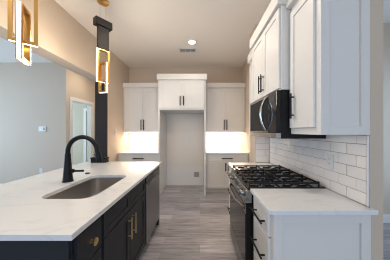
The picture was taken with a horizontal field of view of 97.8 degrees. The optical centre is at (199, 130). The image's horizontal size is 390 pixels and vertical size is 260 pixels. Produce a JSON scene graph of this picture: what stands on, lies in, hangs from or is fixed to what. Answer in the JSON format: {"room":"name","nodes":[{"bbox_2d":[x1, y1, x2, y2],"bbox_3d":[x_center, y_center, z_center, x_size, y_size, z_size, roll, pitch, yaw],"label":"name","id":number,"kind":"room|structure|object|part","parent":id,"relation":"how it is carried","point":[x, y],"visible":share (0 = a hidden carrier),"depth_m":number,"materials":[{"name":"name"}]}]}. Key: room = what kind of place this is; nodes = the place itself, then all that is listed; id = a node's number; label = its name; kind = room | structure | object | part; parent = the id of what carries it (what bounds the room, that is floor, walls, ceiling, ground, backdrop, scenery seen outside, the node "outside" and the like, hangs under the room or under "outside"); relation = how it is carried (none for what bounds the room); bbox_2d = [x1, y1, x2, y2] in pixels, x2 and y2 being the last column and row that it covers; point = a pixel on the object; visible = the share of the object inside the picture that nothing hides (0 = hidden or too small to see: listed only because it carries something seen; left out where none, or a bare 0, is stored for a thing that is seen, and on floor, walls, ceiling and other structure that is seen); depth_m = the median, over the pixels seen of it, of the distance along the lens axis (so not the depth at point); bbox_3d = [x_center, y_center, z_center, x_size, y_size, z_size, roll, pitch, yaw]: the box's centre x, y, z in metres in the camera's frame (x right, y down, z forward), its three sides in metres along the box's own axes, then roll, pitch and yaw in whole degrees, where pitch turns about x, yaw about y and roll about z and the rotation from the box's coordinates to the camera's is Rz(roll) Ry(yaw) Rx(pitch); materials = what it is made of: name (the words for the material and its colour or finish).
{"room":"kitchen","nodes":[
{"label":"kitchen","id":0,"kind":"room"},
{"bbox_2d":[0,63,69,183],"bbox_3d":[-4.615,-0.125,4.160,2.770,3.050,0.120,0,0,0],"label":"wall","id":1,"kind":"structure","parent":0,"point":[36,95],"depth_m":4.10,"materials":[{"name":"beige paint"}]},
{"bbox_2d":[39,126,45,131],"bbox_3d":[-3.790,-0.050,4.088,0.170,0.124,0.023,0,0,0],"label":"thermostat","id":2,"kind":"object","parent":1,"relation":"attached to","point":[41,128],"visible":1,"depth_m":4.08,"materials":[{"name":"white plastic"}]},
{"bbox_2d":[0,0,128,161],"bbox_3d":[-1.955,-0.125,0.875,0.230,3.050,9.750,0,0,0],"label":"wall","id":3,"kind":"structure","parent":0,"point":[63,41],"depth_m":2.53,"materials":[{"name":"beige paint"}]},
{"bbox_2d":[95,82,107,156],"bbox_3d":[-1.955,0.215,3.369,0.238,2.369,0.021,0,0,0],"label":"column","id":4,"kind":"structure","parent":3,"relation":"attached to","point":[101,99],"depth_m":3.36,"materials":[{"name":"black paint"}]},
{"bbox_2d":[73,102,86,164],"bbox_3d":[-4.035,-0.125,5.560,3.930,3.050,0.120,0,0,0],"label":"wall","id":5,"kind":"structure","parent":0,"point":[78,109],"depth_m":5.50,"materials":[{"name":"beige paint"}]},
{"bbox_2d":[84,108,86,161],"bbox_3d":[-3.280,0.333,5.489,0.950,2.135,0.021,0,0,0],"label":"trim","id":6,"kind":"structure","parent":5,"relation":"attached to","point":[85,109],"depth_m":5.48,"materials":[{"name":"white paint"}]},
{"bbox_2d":[70,70,94,156],"bbox_3d":[-3.290,-0.125,4.735,0.120,3.050,1.030,0,0,0],"label":"wall","id":7,"kind":"structure","parent":0,"point":[81,87],"depth_m":4.71,"materials":[{"name":"beige paint"}]},
{"bbox_2d":[69,97,93,164],"bbox_3d":[-3.280,0.273,4.675,0.143,2.255,0.940,0,0,0],"label":"trim","id":8,"kind":"structure","parent":7,"relation":"attached to","point":[71,99],"depth_m":5.04,"materials":[{"name":"white paint"}]},
{"bbox_2d":[129,67,241,113],"bbox_3d":[-0.378,-0.125,4.470,2.925,3.050,0.120,0,0,0],"label":"wall","id":9,"kind":"structure","parent":0,"point":[136,74],"depth_m":4.41,"materials":[{"name":"beige paint"}]},
{"bbox_2d":[123,83,157,132],"bbox_3d":[-1.370,-0.554,4.214,0.936,1.182,0.390,0,0,0],"label":"upper cabinet","id":10,"kind":"object","parent":9,"relation":"attached to","point":[140,100],"visible":0.77,"depth_m":4.07,"materials":[{"name":"white paint"}]},
{"bbox_3d":[-1.590,-0.497,4.071,0.436,1.005,0.019,0,0,0],"label":"door","id":11,"kind":"part","parent":10,"relation":"part of","materials":[{"name":"white paint"}]},
{"bbox_3d":[-1.370,-1.087,4.223,0.936,0.115,0.373,0,0,0],"label":"crown","id":12,"kind":"part","parent":10,"relation":"part of","materials":[{"name":"white paint"}]},
{"bbox_3d":[-1.150,-0.497,4.071,0.436,1.005,0.019,0,0,0],"label":"door","id":13,"kind":"part","parent":10,"relation":"part of","materials":[{"name":"white paint"}]},
{"bbox_2d":[129,133,157,149],"bbox_3d":[-1.370,0.256,4.404,0.934,0.459,0.010,0,0,0],"label":"tile backsplash","id":14,"kind":"structure","parent":9,"relation":"attached to","point":[137,141],"depth_m":4.40,"materials":[{"name":"tile"}]},
{"bbox_2d":[206,133,241,149],"bbox_3d":[0.605,0.256,4.404,0.954,0.459,0.010,0,0,0],"label":"tile backsplash","id":15,"kind":"structure","parent":9,"relation":"attached to","point":[214,141],"depth_m":4.40,"materials":[{"name":"tile"}]},
{"bbox_2d":[206,83,245,132],"bbox_3d":[0.605,-0.554,4.214,0.956,1.182,0.390,0,0,0],"label":"upper cabinet","id":16,"kind":"object","parent":9,"relation":"attached to","point":[225,102],"visible":0.91,"depth_m":4.07,"materials":[{"name":"white paint"}]},
{"bbox_3d":[0.380,-0.497,4.071,0.446,1.005,0.019,0,0,0],"label":"door","id":17,"kind":"part","parent":16,"relation":"part of","materials":[{"name":"white paint"}]},
{"bbox_3d":[0.605,-1.087,4.223,0.956,0.115,0.373,0,0,0],"label":"crown","id":18,"kind":"part","parent":16,"relation":"part of","materials":[{"name":"white paint"}]},
{"bbox_3d":[0.830,-0.497,4.071,0.446,1.005,0.019,0,0,0],"label":"door","id":19,"kind":"part","parent":16,"relation":"part of","materials":[{"name":"white paint"}]},
{"bbox_2d":[0,0,389,66],"bbox_3d":[-1.400,-1.690,1.050,9.600,0.080,10.500,0,0,0],"label":"ceiling","id":20,"kind":"structure","parent":0,"point":[144,33],"depth_m":2.74,"materials":[{"name":"paint"}]},
{"bbox_2d":[7,0,37,65],"bbox_3d":[-1.245,-1.067,1.200,0.201,1.163,0.142,0,0,-43],"label":"pendant lamp","id":21,"kind":"object","parent":20,"relation":"hanging from","point":[22,39],"visible":1,"depth_m":1.16,"materials":[{"name":"gold metal"}]},
{"bbox_2d":[93,0,111,92],"bbox_3d":[-1.235,-1.067,2.165,0.136,1.163,0.201,0,0,35],"label":"pendant lamp","id":22,"kind":"object","parent":20,"relation":"hanging from","point":[104,27],"visible":1,"depth_m":2.15,"materials":[{"name":"gold metal"}]},
{"bbox_2d":[179,48,195,52],"bbox_3d":[-0.250,-1.644,3.470,0.350,0.010,0.170,0,0,0],"label":"ceiling vent","id":23,"kind":"object","parent":20,"relation":"in","point":[181,50],"visible":1,"depth_m":3.47,"materials":[{"name":"white plastic"}]},
{"bbox_2d":[187,40,195,44],"bbox_3d":[-0.150,-1.644,3.150,0.170,0.008,0.170,0,0,0],"label":"recessed light","id":24,"kind":"object","parent":20,"relation":"in","point":[191,42],"visible":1,"depth_m":3.15,"materials":[{"name":"white plastic"}]},
{"bbox_2d":[250,25,269,162],"bbox_3d":[0.971,-0.125,2.777,0.228,3.050,0.265,0,0,0],"label":"wall","id":25,"kind":"structure","parent":0,"point":[252,138],"depth_m":2.77,"materials":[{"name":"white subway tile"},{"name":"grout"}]},
{"bbox_2d":[255,136,269,161],"bbox_3d":[0.971,0.256,2.639,0.222,0.459,0.010,0,0,0],"label":"tile backsplash","id":26,"kind":"structure","parent":25,"relation":"attached to","point":[262,144],"depth_m":2.63,"materials":[{"name":"tile"}]},
{"bbox_2d":[138,185,389,259],"bbox_3d":[-1.400,1.430,1.050,9.600,0.060,10.500,0,0,0],"label":"floor","id":27,"kind":"structure","parent":0,"point":[193,225],"depth_m":2.42,"materials":[{"name":"grey wood"}]},
{"bbox_2d":[0,241,70,259],"bbox_3d":[-1.016,0.959,0.826,0.767,0.882,0.018,0,0,0],"label":"end panel","id":28,"kind":"object","parent":27,"relation":"on","point":[9,250],"visible":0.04,"depth_m":0.82,"materials":[{"name":"grey paint"}]},
{"bbox_2d":[71,216,101,259],"bbox_3d":[-0.895,0.959,0.955,0.633,0.882,0.235,0,0,0],"label":"base cabinet","id":29,"kind":"object","parent":27,"relation":"on","point":[86,246],"visible":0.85,"depth_m":0.94,"materials":[{"name":"grey paint"}]},
{"bbox_3d":[-0.596,0.621,0.955,0.034,0.042,0.041,0,0,0],"label":"knob","id":30,"kind":"part","parent":29,"relation":"part of","materials":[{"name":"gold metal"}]},
{"bbox_3d":[-0.623,0.855,0.955,0.019,0.270,0.211,0,0,0],"label":"drawer","id":31,"kind":"part","parent":29,"relation":"part of","materials":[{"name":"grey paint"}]},
{"bbox_2d":[100,179,144,259],"bbox_3d":[-0.894,0.959,1.494,0.637,0.882,0.840,0,0,0],"label":"base cabinet","id":32,"kind":"object","parent":27,"relation":"on","point":[123,224],"visible":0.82,"depth_m":1.42,"materials":[{"name":"grey paint"}]},
{"bbox_2d":[0,162,161,240],"bbox_3d":[-1.208,0.501,1.748,1.213,0.030,1.903,0,0,0],"label":"countertop","id":33,"kind":"structure","parent":32,"relation":"on","point":[25,212],"depth_m":1.16,"materials":[{"name":"white stone"}]},
{"bbox_2d":[62,135,102,182],"bbox_3d":[-1.133,0.262,1.640,0.379,0.448,0.094,0,0,0],"label":"faucet","id":34,"kind":"object","parent":33,"relation":"on","point":[68,172],"visible":1,"depth_m":1.62,"materials":[{"name":"black metal"}]},
{"bbox_3d":[-1.131,0.129,1.640,0.328,0.183,0.041,0,0,0],"label":"spout","id":35,"kind":"part","parent":34,"relation":"part of","materials":[{"name":"black metal"}]},
{"bbox_2d":[45,177,122,198],"bbox_3d":[-0.985,0.621,1.552,0.411,0.210,0.683,0,0,0],"label":"sink","id":36,"kind":"object","parent":33,"relation":"in","point":[94,186],"visible":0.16,"depth_m":1.78,"materials":[{"name":"metal"}]},
{"bbox_2d":[90,157,108,162],"bbox_3d":[-1.555,0.447,2.640,0.244,0.078,0.100,0,0,0],"label":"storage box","id":37,"kind":"object","parent":33,"relation":"on","point":[93,159],"visible":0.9,"depth_m":2.60,"materials":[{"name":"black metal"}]},
{"bbox_3d":[-0.623,0.985,1.289,0.019,0.580,0.406,0,0,0],"label":"door","id":38,"kind":"part","parent":32,"relation":"part of","materials":[{"name":"grey paint"}]},
{"bbox_3d":[-0.594,0.830,1.449,0.038,0.180,0.012,0,0,0],"label":"handle","id":39,"kind":"part","parent":32,"relation":"part of","materials":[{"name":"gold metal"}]},
{"bbox_3d":[-0.594,0.830,1.539,0.038,0.180,0.012,0,0,0],"label":"handle","id":40,"kind":"part","parent":32,"relation":"part of","materials":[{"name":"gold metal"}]},
{"bbox_3d":[-0.623,0.985,1.699,0.019,0.580,0.406,0,0,0],"label":"door","id":41,"kind":"part","parent":32,"relation":"part of","materials":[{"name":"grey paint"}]},
{"bbox_2d":[118,154,157,161],"bbox_3d":[-1.369,0.959,4.078,0.934,0.882,0.658,0,0,0],"label":"base cabinet","id":42,"kind":"object","parent":27,"relation":"on","point":[121,157],"visible":0.31,"depth_m":3.79,"materials":[{"name":"white paint"}]},
{"bbox_2d":[117,150,157,153],"bbox_3d":[-1.369,0.501,4.089,0.935,0.030,0.618,0,0,0],"label":"countertop","id":43,"kind":"structure","parent":42,"relation":"on","point":[126,151],"depth_m":3.84,"materials":[{"name":"white stone"}]},
{"bbox_2d":[144,167,159,243],"bbox_3d":[-0.887,0.966,2.220,0.610,0.868,0.599,0,0,0],"label":"dishwasher","id":44,"kind":"object","parent":27,"relation":"on","point":[152,180],"visible":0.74,"depth_m":2.12,"materials":[{"name":"black metal"}]},
{"bbox_2d":[157,74,206,195],"bbox_3d":[-0.388,0.090,4.004,1.069,2.620,0.810,0,0,0],"label":"surround","id":45,"kind":"object","parent":27,"relation":"on","point":[179,156],"visible":0.99,"depth_m":4.28,"materials":[{"name":"white paint"}]},
{"bbox_3d":[-0.884,0.150,4.035,0.032,2.500,0.749,0,0,0],"label":"panel","id":46,"kind":"part","parent":45,"relation":"part of","materials":[{"name":"white paint"}]},
{"bbox_3d":[-0.628,-0.785,3.651,0.476,0.600,0.019,0,0,0],"label":"door","id":47,"kind":"part","parent":45,"relation":"part of","materials":[{"name":"white paint"}]},
{"bbox_3d":[-0.388,-1.157,4.013,1.069,0.125,0.793,0,0,0],"label":"crown","id":48,"kind":"part","parent":45,"relation":"part of","materials":[{"name":"white paint"}]},
{"bbox_3d":[-0.388,1.153,4.404,0.959,0.492,0.010,0,0,0],"label":"panel","id":49,"kind":"part","parent":45,"relation":"part of","materials":[{"name":"white paint"}]},
{"bbox_3d":[-0.388,0.225,4.406,0.959,1.356,0.006,0,0,0],"label":"panel","id":50,"kind":"part","parent":45,"relation":"part of","materials":[{"name":"paint"}]},
{"bbox_3d":[-0.147,-0.785,3.651,0.476,0.600,0.019,0,0,0],"label":"door","id":51,"kind":"part","parent":45,"relation":"part of","materials":[{"name":"white paint"}]},
{"bbox_2d":[193,171,199,177],"bbox_3d":[-0.090,1.125,4.390,0.160,0.164,0.023,0,0,0],"label":"box","id":52,"kind":"object","parent":45,"relation":"attached to","point":[196,174],"visible":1,"depth_m":4.39,"materials":[{"name":"white plastic"}]},
{"bbox_3d":[0.109,0.150,4.035,0.032,2.500,0.749,0,0,0],"label":"panel","id":53,"kind":"part","parent":45,"relation":"part of","materials":[{"name":"white paint"}]},
{"bbox_2d":[206,154,247,191],"bbox_3d":[0.604,0.959,4.078,0.954,0.882,0.658,0,0,0],"label":"base cabinet","id":54,"kind":"object","parent":27,"relation":"on","point":[217,167],"visible":0.65,"depth_m":3.80,"materials":[{"name":"white paint"}]},
{"bbox_3d":[0.377,0.988,3.800,0.450,0.575,0.019,0,0,0],"label":"door","id":55,"kind":"part","parent":54,"relation":"part of","materials":[{"name":"white paint"}]},
{"bbox_3d":[0.604,0.610,3.800,0.904,0.150,0.019,0,0,0],"label":"drawer","id":56,"kind":"part","parent":54,"relation":"part of","materials":[{"name":"white paint"}]},
{"bbox_2d":[206,150,248,153],"bbox_3d":[0.605,0.501,4.089,0.955,0.030,0.618,0,0,0],"label":"countertop","id":57,"kind":"structure","parent":54,"relation":"on","point":[207,151],"depth_m":3.84,"materials":[{"name":"white stone"}]},
{"bbox_3d":[0.831,0.988,3.800,0.450,0.575,0.019,0,0,0],"label":"door","id":58,"kind":"part","parent":54,"relation":"part of","materials":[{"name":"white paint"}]},
{"bbox_2d":[227,167,231,214],"bbox_3d":[0.743,0.959,2.409,0.678,0.882,0.412,0,0,0],"label":"base cabinet","id":59,"kind":"object","parent":27,"relation":"on","point":[230,169],"visible":0.14,"depth_m":2.57,"materials":[{"name":"white paint"}]},
{"bbox_2d":[228,163,273,168],"bbox_3d":[0.749,0.501,2.411,0.648,0.030,0.418,0,0,0],"label":"countertop","id":60,"kind":"structure","parent":59,"relation":"on","point":[229,164],"depth_m":2.47,"materials":[{"name":"white stone"}]},
{"bbox_2d":[228,165,325,259],"bbox_3d":[0.702,0.917,1.820,0.738,0.966,0.752,0,0,0],"label":"gas range","id":61,"kind":"object","parent":27,"relation":"on","point":[242,179],"visible":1,"depth_m":1.61,"materials":[{"name":"black metal"}]},
{"bbox_3d":[0.367,0.665,1.820,0.066,0.027,0.689,0,0,0],"label":"handle","id":62,"kind":"part","parent":61,"relation":"part of","materials":[{"name":"silver metal"}]},
{"bbox_3d":[0.392,1.250,1.820,0.005,0.146,0.742,0,0,0],"label":"plate","id":63,"kind":"part","parent":61,"relation":"part of","materials":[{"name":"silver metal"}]},
{"bbox_3d":[0.389,0.667,1.820,0.005,0.082,0.742,0,0,0],"label":"rail","id":64,"kind":"part","parent":61,"relation":"part of","materials":[{"name":"silver metal"}]},
{"bbox_3d":[0.409,0.558,1.820,0.066,0.113,0.752,0,0,0],"label":"control panel","id":65,"kind":"part","parent":61,"relation":"part of","materials":[{"name":"silver metal"}]},
{"bbox_3d":[0.374,0.548,1.519,0.049,0.057,0.056,0,0,0],"label":"knob","id":66,"kind":"part","parent":61,"relation":"part of","materials":[{"name":"silver metal"}]},
{"bbox_3d":[0.416,0.895,1.820,0.049,0.540,0.744,0,0,0],"label":"oven door","id":67,"kind":"part","parent":61,"relation":"part of","materials":[{"name":"black metal"}]},
{"bbox_2d":[232,168,325,189],"bbox_3d":[0.740,0.489,1.820,0.663,0.023,0.752,0,0,0],"label":"cooktop","id":68,"kind":"object","parent":61,"relation":"in","point":[246,186],"depth_m":1.58,"materials":[{"name":"black metal"}]},
{"bbox_2d":[250,197,370,259],"bbox_3d":[0.743,0.959,1.256,0.678,0.882,0.362,0,0,0],"label":"base cabinet","id":69,"kind":"object","parent":27,"relation":"on","point":[276,237],"visible":0.66,"depth_m":1.09,"materials":[{"name":"white paint"}]},
{"bbox_3d":[0.425,0.855,1.255,0.042,0.014,0.230,0,0,0],"label":"handle","id":70,"kind":"part","parent":69,"relation":"part of","materials":[{"name":"black metal"}]},
{"bbox_3d":[0.425,0.620,1.255,0.042,0.014,0.230,0,0,0],"label":"handle","id":71,"kind":"part","parent":69,"relation":"part of","materials":[{"name":"black metal"}]},
{"bbox_3d":[0.456,0.845,1.265,0.019,0.280,0.304,0,0,0],"label":"drawer","id":72,"kind":"part","parent":69,"relation":"part of","materials":[{"name":"white paint"}]},
{"bbox_3d":[0.456,0.614,1.265,0.019,0.163,0.304,0,0,0],"label":"drawer","id":73,"kind":"part","parent":69,"relation":"part of","materials":[{"name":"white paint"}]},
{"bbox_2d":[250,189,377,214],"bbox_3d":[0.759,0.501,1.239,0.668,0.030,0.398,0,0,0],"label":"countertop","id":74,"kind":"structure","parent":69,"relation":"on","point":[274,201],"depth_m":1.14,"materials":[{"name":"white stone"}]},
{"bbox_3d":[0.773,0.959,1.084,0.617,0.882,0.018,0,0,0],"label":"panel","id":75,"kind":"part","parent":69,"relation":"part of","materials":[{"name":"white paint"}]},
{"bbox_2d":[242,0,382,259],"bbox_3d":[1.127,-0.125,2.808,0.085,3.050,3.445,0,0,0],"label":"wall","id":76,"kind":"structure","parent":0,"point":[376,6],"depth_m":1.08,"materials":[{"name":"beige paint"}]},
{"bbox_2d":[248,50,251,128],"bbox_3d":[0.902,-0.560,2.401,0.362,1.170,0.399,0,0,0],"label":"upper cabinet","id":77,"kind":"object","parent":76,"relation":"attached to","point":[250,53],"visible":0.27,"depth_m":2.53,"materials":[{"name":"white paint"}]},
{"bbox_3d":[0.904,-1.087,2.401,0.357,0.115,0.399,0,0,0],"label":"crown","id":78,"kind":"part","parent":77,"relation":"part of","materials":[{"name":"white paint"}]},
{"bbox_3d":[0.760,-0.502,2.408,0.019,0.955,0.354,0,0,0],"label":"door","id":79,"kind":"part","parent":77,"relation":"part of","materials":[{"name":"white paint"}]},
{"bbox_2d":[250,0,290,102],"bbox_3d":[0.858,-0.768,1.820,0.450,0.833,0.804,0,0,0],"label":"upper cabinet","id":80,"kind":"object","parent":76,"relation":"attached to","point":[270,41],"visible":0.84,"depth_m":1.59,"materials":[{"name":"white paint"}]},
{"bbox_3d":[0.680,-0.710,2.005,0.019,0.690,0.366,0,0,0],"label":"door","id":81,"kind":"part","parent":80,"relation":"part of","materials":[{"name":"white paint"}]},
{"bbox_3d":[0.652,-0.500,1.788,0.038,0.190,0.014,0,0,0],"label":"handle","id":82,"kind":"part","parent":80,"relation":"part of","materials":[{"name":"black metal"}]},
{"bbox_3d":[0.865,-1.125,1.820,0.437,0.120,0.804,0,0,0],"label":"crown","id":83,"kind":"part","parent":80,"relation":"part of","materials":[{"name":"white paint"}]},
{"bbox_3d":[0.680,-0.710,1.635,0.019,0.690,0.366,0,0,0],"label":"door","id":84,"kind":"part","parent":80,"relation":"part of","materials":[{"name":"white paint"}]},
{"bbox_2d":[250,90,325,138],"bbox_3d":[0.827,-0.142,1.820,0.488,0.415,0.752,0,0,0],"label":"microwave","id":85,"kind":"object","parent":80,"relation":"attached to","point":[270,114],"visible":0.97,"depth_m":1.48,"materials":[{"name":"black metal"}]},
{"bbox_3d":[0.649,-0.167,1.910,0.002,0.363,0.572,0,0,0],"label":"door frame","id":86,"kind":"part","parent":85,"relation":"part of","materials":[{"name":"black metal"}]},
{"bbox_3d":[0.669,-0.167,1.910,0.039,0.363,0.572,0,0,0],"label":"door","id":87,"kind":"part","parent":85,"relation":"part of","materials":[{"name":"black glass"}]},
{"bbox_3d":[0.620,-0.168,1.669,0.073,0.328,0.023,0,0,0],"label":"handle","id":88,"kind":"part","parent":85,"relation":"part of","materials":[{"name":"silver metal"}]},
{"bbox_3d":[0.669,0.041,1.820,0.039,0.047,0.752,0,0,0],"label":"trim","id":89,"kind":"part","parent":85,"relation":"part of","materials":[{"name":"silver metal"}]},
{"bbox_3d":[0.669,-0.167,1.533,0.039,0.363,0.178,0,0,0],"label":"control panel","id":90,"kind":"part","parent":85,"relation":"part of","materials":[{"name":"black glass"}]},
{"bbox_2d":[270,135,368,206],"bbox_3d":[1.079,0.257,1.854,0.012,0.457,1.532,0,0,0],"label":"tile backsplash","id":91,"kind":"structure","parent":76,"relation":"attached to","point":[349,177],"depth_m":1.36,"materials":[{"name":"tile"}]},
{"bbox_2d":[327,154,333,168],"bbox_3d":[1.070,0.250,1.400,0.008,0.116,0.072,0,0,0],"label":"wall outlet","id":92,"kind":"object","parent":91,"relation":"attached to","point":[330,158],"visible":1,"depth_m":1.39,"materials":[{"name":"white plastic"}]},
{"bbox_3d":[1.079,0.257,1.093,0.012,0.457,0.009,0,0,0],"label":"edge trim","id":93,"kind":"part","parent":91,"relation":"part of","materials":[{"name":"white tile"}]},
{"bbox_2d":[286,0,369,134],"bbox_3d":[0.902,-0.560,1.258,0.362,1.170,0.361,0,0,0],"label":"upper cabinet","id":94,"kind":"object","parent":76,"relation":"attached to","point":[330,39],"visible":1,"depth_m":1.09,"materials":[{"name":"white paint"}]},
{"bbox_3d":[0.736,-0.200,1.364,0.030,0.200,0.014,0,0,0],"label":"handle","id":95,"kind":"part","parent":94,"relation":"part of","materials":[{"name":"black metal"}]},
{"bbox_3d":[0.904,-1.087,1.258,0.357,0.115,0.361,0,0,0],"label":"crown","id":96,"kind":"part","parent":94,"relation":"part of","materials":[{"name":"white paint"}]},
{"bbox_3d":[0.760,-0.502,1.277,0.019,0.955,0.294,0,0,0],"label":"door","id":97,"kind":"part","parent":94,"relation":"part of","materials":[{"name":"white paint"}]},
{"bbox_3d":[0.926,-0.502,1.091,0.313,1.055,0.018,0,0,0],"label":"panel","id":98,"kind":"part","parent":94,"relation":"part of","materials":[{"name":"white paint"}]},
{"bbox_2d":[383,23,389,213],"bbox_3d":[2.235,-0.125,2.660,2.130,3.050,0.120,0,0,0],"label":"wall","id":99,"kind":"structure","parent":0,"point":[386,26],"depth_m":2.60,"materials":[{"name":"beige paint"}]},
{"bbox_2d":[383,214,389,222],"bbox_3d":[2.236,1.335,2.592,2.129,0.130,0.014,0,0,0],"label":"baseboard","id":100,"kind":"structure","parent":99,"relation":"attached to","point":[386,217],"depth_m":2.58,"materials":[{"name":"white paint"}]}
]}

